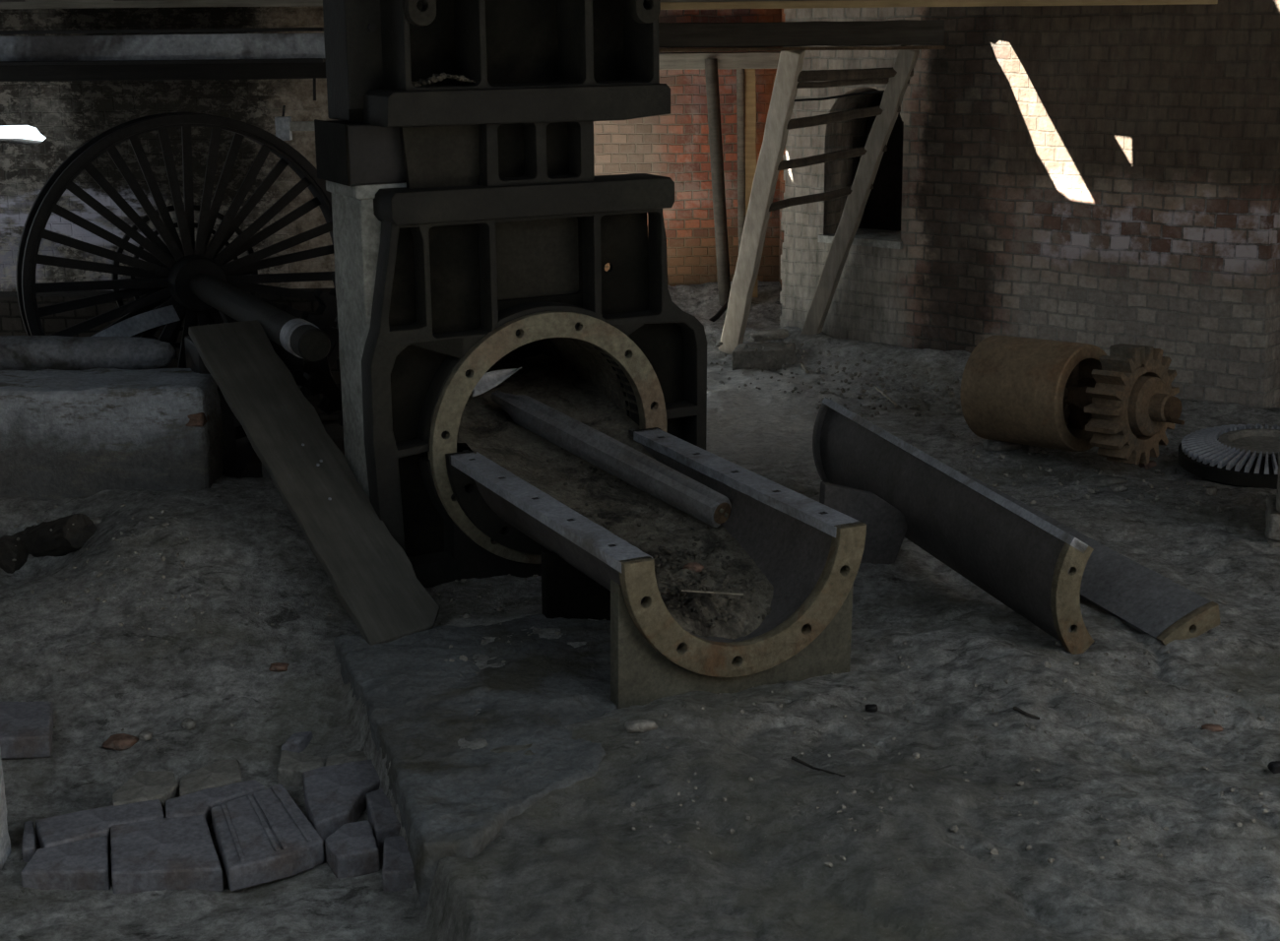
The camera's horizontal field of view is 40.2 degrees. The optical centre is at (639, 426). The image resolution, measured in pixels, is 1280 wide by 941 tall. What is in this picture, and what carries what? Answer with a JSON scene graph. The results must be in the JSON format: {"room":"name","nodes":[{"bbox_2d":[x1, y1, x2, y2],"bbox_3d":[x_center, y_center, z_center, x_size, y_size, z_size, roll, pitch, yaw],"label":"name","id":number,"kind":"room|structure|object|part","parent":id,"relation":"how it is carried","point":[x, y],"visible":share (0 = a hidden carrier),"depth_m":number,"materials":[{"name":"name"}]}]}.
{"room":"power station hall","nodes":[
{"label":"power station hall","id":0,"kind":"room"},
{"bbox_2d":[0,0,135,1],"bbox_3d":[-0.226,-2.545,10.373,9.400,0.030,3.640,-1,13,0],"label":"ceiling","id":1,"kind":"structure","parent":0,"point":[0,0],"depth_m":8.60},
{"bbox_2d":[0,0,1217,9],"bbox_3d":[-0.892,-2.133,8.637,7.460,0.168,0.128,-1,13,0],"label":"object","id":2,"kind":"structure","parent":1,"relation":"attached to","point":[29,4],"depth_m":8.59,"materials":[{"name":"brown wood"}]},
{"bbox_2d":[658,19,944,47],"bbox_3d":[0.509,-2.121,9.467,2.260,0.136,0.096,-1,13,0],"label":"joist","id":3,"kind":"object","parent":1,"relation":"attached to","point":[899,32],"visible":0.59,"depth_m":9.43,"materials":[{"name":"brown wood"}]},
{"bbox_2d":[658,45,945,52],"bbox_3d":[0.509,-2.031,9.426,2.260,0.022,0.063,-1,13,0],"label":"joist","id":4,"kind":"object","parent":3,"relation":"attached to","point":[917,46],"visible":0.65,"depth_m":9.40,"materials":[{"name":"brown wood"}]},
{"bbox_2d":[0,5,336,291],"bbox_3d":[-3.236,-1.106,9.746,3.550,2.400,0.300,-1,13,0],"label":"wall","id":5,"kind":"structure","parent":0,"point":[69,114],"depth_m":9.48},
{"bbox_2d":[274,105,315,140],"bbox_3d":[-1.633,-1.491,8.582,0.305,0.171,0.060,-1,13,0],"label":"wall bracket","id":6,"kind":"object","parent":5,"relation":"attached to","point":[284,124],"visible":0.84,"depth_m":8.57,"materials":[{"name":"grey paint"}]},
{"bbox_2d":[0,280,1279,940],"bbox_3d":[0.288,0.780,5.257,10.560,0.477,15.885,-1,13,0],"label":"floor","id":7,"kind":"structure","parent":0,"point":[571,866],"depth_m":5.10,"materials":[{"name":"grey concrete"}]},
{"bbox_2d":[0,753,10,870],"bbox_3d":[-1.727,0.982,4.571,0.119,0.397,0.110,-1,13,0],"label":"post","id":8,"kind":"object","parent":7,"relation":"on","point":[5,843],"visible":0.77,"depth_m":4.59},
{"bbox_2d":[0,702,54,759],"bbox_3d":[-1.904,0.922,5.327,0.218,0.073,0.356,-4,14,-16],"label":"brick","id":9,"kind":"object","parent":7,"relation":"on","point":[26,728],"visible":0.99,"depth_m":5.24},
{"bbox_2d":[21,821,36,862],"bbox_3d":[-1.634,1.125,4.689,0.036,0.072,0.178,-5,14,-17],"label":"brick","id":10,"kind":"object","parent":7,"relation":"on","point":[29,838],"visible":0.81,"depth_m":4.64,"materials":[{"name":"grey stone"}]},
{"bbox_2d":[0,513,97,574],"bbox_3d":[-2.245,0.438,6.587,0.365,0.233,0.261,6,15,28],"label":"log","id":11,"kind":"object","parent":7,"relation":"on","point":[37,541],"visible":0.88,"depth_m":6.56,"materials":[{"name":"brown wood"}]},
{"bbox_2d":[20,835,110,891],"bbox_3d":[-1.475,1.149,4.581,0.224,0.072,0.210,-1,13,0],"label":"brick","id":12,"kind":"object","parent":7,"relation":"on","point":[83,864],"visible":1,"depth_m":4.49,"materials":[{"name":"grey stone"}]},
{"bbox_2d":[0,335,175,371],"bbox_3d":[-2.722,-0.295,7.275,1.571,0.170,0.216,-1,13,0],"label":"pipe","id":13,"kind":"object","parent":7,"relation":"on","point":[17,352],"visible":0.97,"depth_m":7.20,"materials":[{"name":"grey metal"}]},
{"bbox_2d":[88,515,102,524],"bbox_3d":[-2.087,0.367,6.671,0.119,0.042,0.065,-1,13,0],"label":"stone","id":14,"kind":"object","parent":7,"relation":"on","point":[96,520],"visible":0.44,"depth_m":6.65,"materials":[{"name":"grey stone"}]},
{"bbox_2d":[35,799,164,850],"bbox_3d":[-1.456,1.100,4.746,0.334,0.073,0.172,-7,14,-24],"label":"brick","id":15,"kind":"object","parent":7,"relation":"on","point":[58,830],"visible":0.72,"depth_m":4.73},
{"bbox_2d":[0,367,222,501],"bbox_3d":[-2.584,0.168,7.071,1.766,0.738,0.467,-1,13,-2],"label":"stone block","id":16,"kind":"object","parent":7,"relation":"on","point":[88,432],"visible":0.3,"depth_m":6.84,"materials":[{"name":"grey stone"}]},
{"bbox_2d":[185,412,208,427],"bbox_3d":[-1.746,-0.034,6.876,0.082,0.059,0.104,-1,13,0],"label":"brick","id":17,"kind":"object","parent":16,"relation":"attached to","point":[196,419],"visible":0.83,"depth_m":6.83,"materials":[{"name":"red brick"}]},
{"bbox_2d":[101,733,138,751],"bbox_3d":[-1.570,0.954,5.280,0.105,0.033,0.080,-1,13,0],"label":"stone","id":18,"kind":"object","parent":7,"relation":"on","point":[118,741],"visible":1,"depth_m":5.26,"materials":[{"name":"brown stone"}]},
{"bbox_2d":[112,770,178,817],"bbox_3d":[-1.390,1.046,4.931,0.169,0.072,0.218,-1,13,0],"label":"brick","id":19,"kind":"object","parent":7,"relation":"on","point":[144,786],"visible":0.71,"depth_m":4.91,"materials":[{"name":"stone"}]},
{"bbox_2d":[137,730,152,741],"bbox_3d":[-1.500,0.938,5.301,0.041,0.024,0.038,-1,13,0],"label":"stone","id":20,"kind":"object","parent":7,"relation":"on","point":[146,736],"visible":1,"depth_m":5.29,"materials":[{"name":"grey stone"}]},
{"bbox_2d":[110,815,223,894],"bbox_3d":[-1.248,1.136,4.598,0.272,0.073,0.349,-5,14,-17],"label":"brick","id":21,"kind":"object","parent":7,"relation":"on","point":[176,853],"visible":1,"depth_m":4.53,"materials":[{"name":"grey stone"}]},
{"bbox_2d":[0,288,341,420],"bbox_3d":[-3.104,-0.366,9.250,3.105,0.684,0.205,-1,13,0],"label":"wall","id":22,"kind":"structure","parent":7,"relation":"on","point":[11,321],"depth_m":9.11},
{"bbox_2d":[180,717,195,730],"bbox_3d":[-1.384,0.912,5.361,0.048,0.031,0.049,-1,13,0],"label":"stone","id":23,"kind":"object","parent":7,"relation":"on","point":[188,724],"visible":1,"depth_m":5.34,"materials":[{"name":"grey stone"}]},
{"bbox_2d":[179,760,242,796],"bbox_3d":[-1.238,1.030,5.018,0.217,0.072,0.164,-9,15,-32],"label":"brick","id":24,"kind":"object","parent":7,"relation":"on","point":[221,773],"visible":0.66,"depth_m":4.99,"materials":[{"name":"stone"}]},
{"bbox_2d":[165,779,264,827],"bbox_3d":[-1.183,1.064,4.863,0.297,0.072,0.142,-10,16,-36],"label":"brick","id":25,"kind":"object","parent":7,"relation":"on","point":[201,802],"visible":0.57,"depth_m":4.85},
{"bbox_2d":[184,335,304,478],"bbox_3d":[-1.637,0.036,7.327,0.490,0.840,0.320,-7,15,-26],"label":"stand","id":26,"kind":"object","parent":7,"relation":"on","point":[232,466],"visible":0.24,"depth_m":7.18,"materials":[{"name":"black metal"}]},
{"bbox_2d":[15,112,339,440],"bbox_3d":[-1.730,-0.521,7.582,1.580,1.580,2.180,-7,15,-26],"label":"flywheel","id":27,"kind":"object","parent":26,"relation":"on","point":[188,276],"visible":0.59,"depth_m":8.21,"materials":[{"name":"black metal"}]},
{"bbox_2d":[92,305,180,336],"bbox_3d":[-2.224,-0.429,7.705,0.036,0.129,0.575,5,14,24],"label":"belt","id":28,"kind":"object","parent":27,"relation":"attached to","point":[132,326],"visible":0.76,"depth_m":7.74,"materials":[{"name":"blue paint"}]},
{"bbox_3d":[-1.761,-0.321,8.074,0.536,0.536,0.180,-7,15,-26],"label":"gear","id":29,"kind":"object","parent":27,"relation":"attached to","visible":0},
{"bbox_2d":[300,272,343,426],"bbox_3d":[-1.176,-0.369,8.116,0.836,0.840,0.180,-7,15,-26],"label":"gear","id":30,"kind":"object","parent":29,"relation":"attached to","point":[322,382],"visible":0.25,"depth_m":7.95,"materials":[{"name":"black metal"}]},
{"bbox_3d":[-1.333,-0.408,8.036,0.281,0.138,0.030,-7,15,-26],"label":"arm","id":31,"kind":"part","parent":30,"relation":"part of","materials":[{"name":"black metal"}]},
{"bbox_3d":[-1.757,0.120,7.283,0.100,0.700,0.240,-7,15,-26],"label":"post","id":32,"kind":"part","parent":26,"relation":"part of","materials":[{"name":"black metal"}]},
{"bbox_3d":[-1.526,0.091,7.398,0.100,0.700,0.240,-7,15,-26],"label":"post","id":33,"kind":"part","parent":26,"relation":"part of","materials":[{"name":"wood"}]},
{"bbox_2d":[211,784,323,892],"bbox_3d":[-1.027,1.097,4.697,0.262,0.077,0.441,-7,15,-26],"label":"brick","id":34,"kind":"object","parent":7,"relation":"on","point":[262,837],"visible":1,"depth_m":4.60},
{"bbox_2d":[268,662,288,671],"bbox_3d":[-1.167,0.779,5.657,0.058,0.027,0.046,1,13,6],"label":"stone","id":35,"kind":"object","parent":7,"relation":"on","point":[277,667],"visible":1,"depth_m":5.64,"materials":[{"name":"brown stone"}]},
{"bbox_2d":[281,731,312,753],"bbox_3d":[-1.035,0.971,5.279,0.050,0.072,0.127,3,13,14],"label":"brick","id":36,"kind":"object","parent":7,"relation":"on","point":[297,742],"visible":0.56,"depth_m":5.25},
{"bbox_2d":[276,750,323,786],"bbox_3d":[-0.989,1.008,5.116,0.145,0.072,0.152,-1,13,0],"label":"brick","id":37,"kind":"object","parent":7,"relation":"on","point":[291,766],"visible":0.7,"depth_m":5.06,"materials":[{"name":"stone"}]},
{"bbox_2d":[302,760,380,843],"bbox_3d":[-0.814,1.046,4.891,0.238,0.073,0.380,-4,14,-14],"label":"brick","id":38,"kind":"object","parent":7,"relation":"on","point":[334,795],"visible":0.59,"depth_m":4.87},
{"bbox_2d":[325,750,367,766],"bbox_3d":[-0.846,1.002,5.149,0.170,0.073,0.075,-6,14,-22],"label":"brick","id":39,"kind":"object","parent":7,"relation":"on","point":[352,756],"visible":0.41,"depth_m":5.12,"materials":[{"name":"stone"}]},
{"bbox_2d":[324,821,380,878],"bbox_3d":[-0.765,1.121,4.625,0.131,0.072,0.191,-4,14,-16],"label":"brick","id":40,"kind":"object","parent":7,"relation":"on","point":[352,851],"visible":1,"depth_m":4.56,"materials":[{"name":"grey stone"}]},
{"bbox_2d":[325,180,406,497],"bbox_3d":[-0.950,-0.151,6.423,0.242,1.505,0.363,-7,15,-26],"label":"pillar","id":41,"kind":"object","parent":7,"relation":"on","point":[356,230],"visible":0.35,"depth_m":6.30,"materials":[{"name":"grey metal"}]},
{"bbox_2d":[314,119,406,186],"bbox_3d":[-0.974,-0.978,6.199,0.255,0.210,0.360,-7,15,-26],"label":"wooden block","id":42,"kind":"object","parent":41,"relation":"on","point":[348,154],"visible":0.88,"depth_m":6.06,"materials":[{"name":"wood"}]},
{"bbox_3d":[-1.083,-0.964,6.144,0.010,0.210,0.360,-7,15,-26],"label":"plate","id":43,"kind":"part","parent":42,"relation":"part of","materials":[{"name":"wood"}]},
{"bbox_2d":[322,0,383,122],"bbox_3d":[-0.973,-1.338,6.178,0.220,0.502,0.276,-7,15,-26],"label":"post","id":44,"kind":"object","parent":42,"relation":"on","point":[352,28],"visible":0.65,"depth_m":6.07,"materials":[{"name":"metal"}]},
{"bbox_2d":[365,788,400,853],"bbox_3d":[-0.702,1.079,4.801,0.097,0.073,0.277,-5,14,-19],"label":"brick","id":45,"kind":"object","parent":7,"relation":"on","point":[384,823],"visible":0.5,"depth_m":4.74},
{"bbox_2d":[382,835,414,892],"bbox_3d":[-0.621,1.145,4.562,0.105,0.072,0.214,-3,13,-9],"label":"brick","id":46,"kind":"object","parent":7,"relation":"on","point":[398,871],"visible":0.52,"depth_m":4.48,"materials":[{"name":"grey stone"}]},
{"bbox_2d":[333,614,681,909],"bbox_3d":[-0.230,0.982,5.197,1.136,0.375,1.605,-5,14,-17],"label":"concrete slab","id":47,"kind":"object","parent":7,"relation":"on","point":[452,800],"visible":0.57,"depth_m":5.07,"materials":[{"name":"grey concrete"}]},
{"bbox_2d":[188,320,439,645],"bbox_3d":[-1.213,0.150,6.378,0.300,0.815,1.780,-8,15,-30],"label":"plank","id":48,"kind":"object","parent":47,"relation":"on","point":[370,574],"visible":0.99,"depth_m":6.27,"materials":[{"name":"brown wood"}]},
{"bbox_2d":[361,0,706,588],"bbox_3d":[-0.534,-0.779,6.613,1.340,2.570,0.920,-7,15,-26],"label":"frame","id":49,"kind":"object","parent":7,"relation":"on","point":[502,232],"visible":0.79,"depth_m":6.26,"materials":[{"name":"metal"}]},
{"bbox_3d":[-0.693,-0.949,6.116,0.295,0.230,0.030,-7,15,-26],"label":"plate","id":50,"kind":"part","parent":49,"relation":"part of","materials":[{"name":"grey metal"}]},
{"bbox_2d":[411,72,476,86],"bbox_3d":[-0.692,-1.196,6.035,0.240,0.048,0.118,-7,15,-26],"label":"rubble","id":51,"kind":"object","parent":49,"relation":"on","point":[435,78],"visible":0.97,"depth_m":6.01,"materials":[{"name":"stone"}]},
{"bbox_3d":[-0.477,-1.558,6.276,0.957,0.880,0.030,-7,15,-26],"label":"plate","id":52,"kind":"part","parent":49,"relation":"part of","materials":[{"name":"metal"}]},
{"bbox_3d":[-0.402,-0.996,6.305,0.410,0.230,0.030,-7,15,-26],"label":"neck plate","id":53,"kind":"part","parent":49,"relation":"part of","materials":[{"name":"metal"}]},
{"bbox_3d":[-0.392,-0.131,6.492,1.280,1.360,0.025,-7,15,-26],"label":"plate","id":54,"kind":"part","parent":49,"relation":"part of","materials":[{"name":"metal"}]},
{"bbox_3d":[-0.402,-0.608,6.402,0.400,0.370,0.015,-7,15,-26],"label":"panel","id":55,"kind":"part","parent":49,"relation":"part of","materials":[{"name":"grey metal"}]},
{"bbox_2d":[11,340,1268,867],"bbox_3d":[0.674,0.310,7.242,6.550,0.375,5.659,-13,18,-42],"label":"gravel","id":56,"kind":"object","parent":7,"relation":"on","point":[954,829],"visible":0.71,"depth_m":6.24,"materials":[{"name":"grey gravel"}]},
{"bbox_2d":[800,362,809,373],"bbox_3d":[0.975,-0.409,10.277,0.076,0.100,0.577,0,13,2],"label":"stick","id":57,"kind":"object","parent":56,"relation":"on","point":[801,365],"visible":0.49,"depth_m":10.06,"materials":[{"name":"wood"}]},
{"bbox_2d":[874,385,897,406],"bbox_3d":[1.326,-0.159,9.441,0.019,0.039,0.380,-3,13,-10],"label":"stick","id":58,"kind":"object","parent":56,"relation":"on","point":[875,387],"visible":1,"depth_m":9.39,"materials":[{"name":"wood"}]},
{"bbox_2d":[624,718,657,732],"bbox_3d":[0.003,0.835,4.875,0.094,0.037,0.046,-2,13,-6],"label":"stone","id":59,"kind":"object","parent":7,"relation":"on","point":[631,726],"visible":1,"depth_m":4.86,"materials":[{"name":"grey stone"}]},
{"bbox_2d":[445,427,866,709],"bbox_3d":[-0.001,0.439,5.860,0.850,0.544,1.453,-7,16,-26],"label":"trough","id":60,"kind":"object","parent":7,"relation":"on","point":[810,552],"visible":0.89,"depth_m":5.44,"materials":[{"name":"grey metal"}]},
{"bbox_3d":[-0.318,0.256,5.626,0.105,0.032,1.360,-7,16,-26],"label":"rail","id":61,"kind":"part","parent":60,"relation":"part of","materials":[{"name":"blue metal"}]},
{"bbox_2d":[456,353,773,639],"bbox_3d":[-0.206,0.197,6.212,0.771,0.519,2.220,-7,15,-26],"label":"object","id":62,"kind":"object","parent":60,"relation":"in","point":[484,427],"visible":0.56,"depth_m":6.12,"materials":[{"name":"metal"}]},
{"bbox_2d":[472,367,731,527],"bbox_3d":[-0.169,0.067,6.233,0.247,0.381,1.231,-12,17,-39],"label":"shaft","id":63,"kind":"object","parent":62,"relation":"on","point":[615,458],"visible":0.94,"depth_m":6.19,"materials":[{"name":"grey metal"}]},
{"bbox_3d":[-0.547,-0.173,6.629,0.246,0.085,0.050,-11,17,-38],"label":"blade","id":64,"kind":"part","parent":63,"relation":"part of","materials":[{"name":"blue metal"}]},
{"bbox_2d":[536,448,770,634],"bbox_3d":[-0.028,0.350,5.886,0.403,0.298,1.331,-7,15,-27],"label":"crumbs","id":65,"kind":"object","parent":62,"relation":"on","point":[723,617],"visible":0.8,"depth_m":5.60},
{"bbox_2d":[682,562,703,573],"bbox_3d":[0.170,0.456,5.606,0.070,0.037,0.042,-1,13,0],"label":"fragment","id":66,"kind":"object","parent":62,"relation":"on","point":[696,567],"visible":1,"depth_m":5.59,"materials":[{"name":"brown stone"}]},
{"bbox_2d":[681,589,743,595],"bbox_3d":[0.223,0.512,5.390,0.198,0.009,0.011,3,14,17],"label":"twig","id":67,"kind":"object","parent":62,"relation":"on","point":[681,590],"visible":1,"depth_m":5.39,"materials":[{"name":"beige wood"}]},
{"bbox_3d":[0.288,0.609,5.313,0.823,0.430,0.055,-7,16,-26],"label":"foot plate","id":68,"kind":"part","parent":60,"relation":"part of","materials":[{"name":"beige metal"}]},
{"bbox_3d":[0.331,0.175,5.949,0.105,0.032,1.360,-7,16,-26],"label":"rail","id":69,"kind":"part","parent":60,"relation":"part of","materials":[{"name":"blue metal"}]},
{"bbox_2d":[704,58,730,306],"bbox_3d":[0.544,-1.538,11.940,0.092,1.904,0.274,-10,16,-35],"label":"pole","id":70,"kind":"object","parent":7,"relation":"on","point":[711,65],"visible":0.79,"depth_m":11.89,"materials":[{"name":"grey metal"}]},
{"bbox_2d":[708,299,728,321],"bbox_3d":[0.478,-0.724,11.527,0.071,0.182,0.505,9,16,35],"label":"cable","id":71,"kind":"object","parent":7,"relation":"on","point":[724,307],"visible":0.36,"depth_m":11.56,"materials":[{"name":"black rubber"}]},
{"bbox_2d":[736,68,745,252],"bbox_3d":[0.702,-1.545,12.014,0.060,1.914,0.157,-3,13,-11],"label":"pole","id":72,"kind":"object","parent":7,"relation":"on","point":[740,119],"visible":0.6,"depth_m":11.95,"materials":[{"name":"brown wood"}]},
{"bbox_2d":[744,68,758,298],"bbox_3d":[0.766,-1.548,12.034,0.104,1.917,0.130,-1,13,0],"label":"board","id":73,"kind":"object","parent":7,"relation":"on","point":[749,74],"visible":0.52,"depth_m":11.94,"materials":[{"name":"brown wood"}]},
{"bbox_2d":[731,341,796,370],"bbox_3d":[0.732,-0.406,10.326,0.432,0.141,0.278,-2,13,-8],"label":"stone block","id":74,"kind":"object","parent":7,"relation":"on","point":[780,351],"visible":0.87,"depth_m":10.20,"materials":[{"name":"grey stone"}]},
{"bbox_2d":[744,328,790,342],"bbox_3d":[0.844,-0.508,10.648,0.490,0.197,0.330,-1,13,0],"label":"stone","id":75,"kind":"object","parent":7,"relation":"on","point":[772,335],"visible":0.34,"depth_m":10.52,"materials":[{"name":"grey stone"}]},
{"bbox_2d":[791,756,845,777],"bbox_3d":[0.486,0.919,4.715,0.021,0.074,0.298,-6,14,-22],"label":"twig","id":76,"kind":"object","parent":7,"relation":"on","point":[793,757],"visible":1,"depth_m":4.78,"materials":[{"name":"brown wood"}]},
{"bbox_2d":[718,44,919,354],"bbox_3d":[1.010,-1.259,10.028,1.094,1.826,0.720,-1,13,0],"label":"ladder","id":77,"kind":"object","parent":7,"relation":"on","point":[790,77],"visible":0.94,"depth_m":9.89,"materials":[{"name":"grey wood"}]},
{"bbox_3d":[0.688,-1.256,10.028,0.150,1.826,0.809,-7,15,-27],"label":"rail","id":78,"kind":"part","parent":77,"relation":"part of","materials":[{"name":"grey wood"}]},
{"bbox_2d":[794,90,884,101],"bbox_3d":[1.123,-1.840,9.723,0.672,0.065,0.014,-2,13,-6],"label":"wire","id":79,"kind":"object","parent":77,"relation":"attached to","point":[874,92],"visible":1,"depth_m":9.72,"materials":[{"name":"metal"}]},
{"bbox_3d":[1.249,-1.298,10.065,0.789,1.768,0.130,11,18,42],"label":"rail","id":80,"kind":"part","parent":77,"relation":"part of","materials":[{"name":"wood"}]},
{"bbox_2d":[864,704,877,712],"bbox_3d":[0.687,0.838,5.192,0.038,0.024,0.030,-1,13,0],"label":"lump","id":81,"kind":"object","parent":7,"relation":"on","point":[872,708],"visible":1,"depth_m":5.18,"materials":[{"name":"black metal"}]},
{"bbox_2d":[812,396,1094,654],"bbox_3d":[0.926,0.338,6.289,0.458,0.508,1.919,-5,14,-17],"label":"broken pipe section","id":82,"kind":"object","parent":7,"relation":"on","point":[868,475],"visible":0.98,"depth_m":6.15,"materials":[{"name":"grey metal"}]},
{"bbox_3d":[0.819,0.367,6.457,0.381,0.384,0.045,-10,17,-16],"label":"foot plate","id":83,"kind":"part","parent":82,"relation":"part of","materials":[{"name":"grey metal"}]},
{"bbox_3d":[1.066,0.137,6.283,0.068,0.062,1.907,-10,17,-16],"label":"edge rail","id":84,"kind":"part","parent":82,"relation":"part of","materials":[{"name":"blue metal"}]},
{"bbox_2d":[982,439,1023,450],"bbox_3d":[1.720,0.086,8.294,0.190,0.058,0.106,-1,13,0],"label":"stone","id":85,"kind":"object","parent":7,"relation":"on","point":[989,445],"visible":0.7,"depth_m":8.25,"materials":[{"name":"grey stone"}]},
{"bbox_2d":[1013,706,1039,719],"bbox_3d":[1.113,0.831,5.050,0.085,0.020,0.027,11,17,40],"label":"twig","id":86,"kind":"object","parent":7,"relation":"on","point":[1014,708],"visible":1,"depth_m":5.04,"materials":[{"name":"brown wood"}]},
{"bbox_2d":[960,335,1184,464],"bbox_3d":[2.009,-0.133,7.912,0.523,0.556,1.060,-12,17,-40],"label":"roller","id":87,"kind":"object","parent":7,"relation":"on","point":[1065,396],"visible":1,"depth_m":7.82,"materials":[{"name":"metal"}]},
{"bbox_2d":[960,470,1220,645],"bbox_3d":[1.494,0.461,6.331,0.228,0.228,1.579,-6,14,-20],"label":"broken pipe section","id":88,"kind":"object","parent":7,"relation":"on","point":[1157,607],"visible":0.4,"depth_m":5.84,"materials":[{"name":"grey metal"}]},
{"bbox_2d":[1080,475,1127,487],"bbox_3d":[2.037,0.243,7.686,0.227,0.040,0.104,-3,13,-11],"label":"stone","id":89,"kind":"object","parent":7,"relation":"on","point":[1098,480],"visible":0.97,"depth_m":7.66,"materials":[{"name":"grey stone"}]},
{"bbox_2d":[1109,484,1127,492],"bbox_3d":[2.075,0.269,7.577,0.074,0.040,0.044,-1,13,0],"label":"stone","id":90,"kind":"object","parent":7,"relation":"on","point":[1117,487],"visible":1,"depth_m":7.56,"materials":[{"name":"grey stone"}]},
{"bbox_2d":[1139,460,1156,469],"bbox_3d":[2.320,0.183,7.992,0.075,0.056,0.058,-1,13,0],"label":"stone","id":91,"kind":"object","parent":7,"relation":"on","point":[1151,464],"visible":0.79,"depth_m":7.97,"materials":[{"name":"brown stone"}]},
{"bbox_2d":[1201,486,1216,496],"bbox_3d":[2.411,0.277,7.404,0.067,0.044,0.049,-1,13,0],"label":"stone","id":92,"kind":"object","parent":7,"relation":"on","point":[1209,490],"visible":1,"depth_m":7.38,"materials":[{"name":"grey stone"}]},
{"bbox_2d":[1201,723,1223,731],"bbox_3d":[1.652,0.872,5.048,0.062,0.020,0.031,3,14,17],"label":"fragment","id":93,"kind":"object","parent":7,"relation":"on","point":[1210,727],"visible":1,"depth_m":5.04,"materials":[{"name":"brown stone"}]},
{"bbox_2d":[1177,423,1279,489],"bbox_3d":[2.789,0.120,7.785,0.751,0.159,0.750,-3,13,-12],"label":"gear","id":94,"kind":"object","parent":7,"relation":"on","point":[1240,455],"visible":0.98,"depth_m":7.66,"materials":[{"name":"dark cast iron"},{"name":"blue grey iron"}]},
{"bbox_2d":[1265,450,1279,547],"bbox_3d":[2.618,0.220,6.653,0.432,0.621,0.318,4,14,19],"label":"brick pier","id":95,"kind":"object","parent":7,"relation":"on","point":[1272,516],"visible":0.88,"depth_m":6.62,"materials":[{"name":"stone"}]},
{"bbox_2d":[1267,761,1279,773],"bbox_3d":[1.714,0.918,4.710,0.040,0.036,0.043,-1,13,0],"label":"lump","id":96,"kind":"object","parent":7,"relation":"on","point":[1274,766],"visible":1,"depth_m":4.69,"materials":[{"name":"black stone"}]},
{"bbox_2d":[593,8,780,286],"bbox_3d":[-0.168,-1.749,12.375,3.500,2.400,0.300,-1,13,0],"label":"wall","id":97,"kind":"structure","parent":0,"point":[675,145],"depth_m":12.19,"materials":[{"name":"red brick"}]},
{"bbox_2d":[778,8,785,286],"bbox_3d":[1.092,-1.647,11.884,0.200,2.400,2.400,-1,13,-2],"label":"wall","id":98,"kind":"structure","parent":0,"point":[783,16],"depth_m":12.16,"materials":[{"name":"grey brick"}]},
{"bbox_2d":[658,51,780,69],"bbox_3d":[0.175,-2.483,11.897,2.200,0.115,0.225,-1,13,0],"label":"lintel","id":99,"kind":"object","parent":98,"relation":"attached to","point":[754,59],"visible":0.28,"depth_m":11.79,"materials":[{"name":"wood"}]},
{"bbox_2d":[779,0,1279,408],"bbox_3d":[3.582,-1.639,8.433,6.760,3.900,0.451,10,17,39],"label":"wall","id":100,"kind":"structure","parent":0,"point":[1103,176],"depth_m":9.30,"materials":[{"name":"grey brick"}]},
{"bbox_2d":[818,228,902,249],"bbox_3d":[1.418,-1.116,10.377,0.573,0.047,0.453,10,17,39],"label":"trim","id":101,"kind":"structure","parent":100,"relation":"attached to","point":[882,238],"depth_m":10.25,"materials":[{"name":"concrete"}]},
{"bbox_2d":[851,92,903,231],"bbox_3d":[1.534,-1.597,10.437,0.720,1.150,0.200,10,17,39],"label":"window","id":102,"kind":"structure","parent":100,"relation":"attached to","point":[883,207],"depth_m":10.56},
{"bbox_3d":[-4.854,-0.369,3.342,0.300,3.900,12.700,-1,13,0],"label":"wall","id":103,"kind":"structure","parent":0,"visible":0},
{"bbox_2d":[0,62,326,81],"bbox_3d":[-2.994,-1.808,8.936,3.250,0.089,0.163,-1,13,0],"label":"timber beam","id":104,"kind":"structure","parent":103,"relation":"attached to","point":[291,70],"depth_m":8.86,"materials":[{"name":"brown wood"}]},
{"bbox_2d":[0,27,325,65],"bbox_3d":[-3.099,-1.896,8.761,3.040,0.171,0.142,-1,13,0],"label":"steel beam","id":105,"kind":"structure","parent":104,"relation":"on","point":[210,48],"depth_m":8.79,"materials":[{"name":"black metal"}]},
{"bbox_2d":[313,78,316,100],"bbox_3d":[-1.672,-1.764,8.980,0.023,0.179,0.016,-1,13,0],"label":"hanging rod","id":106,"kind":"object","parent":104,"relation":"hanging from","point":[314,80],"visible":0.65,"depth_m":8.98,"materials":[{"name":"black metal"}]}
]}

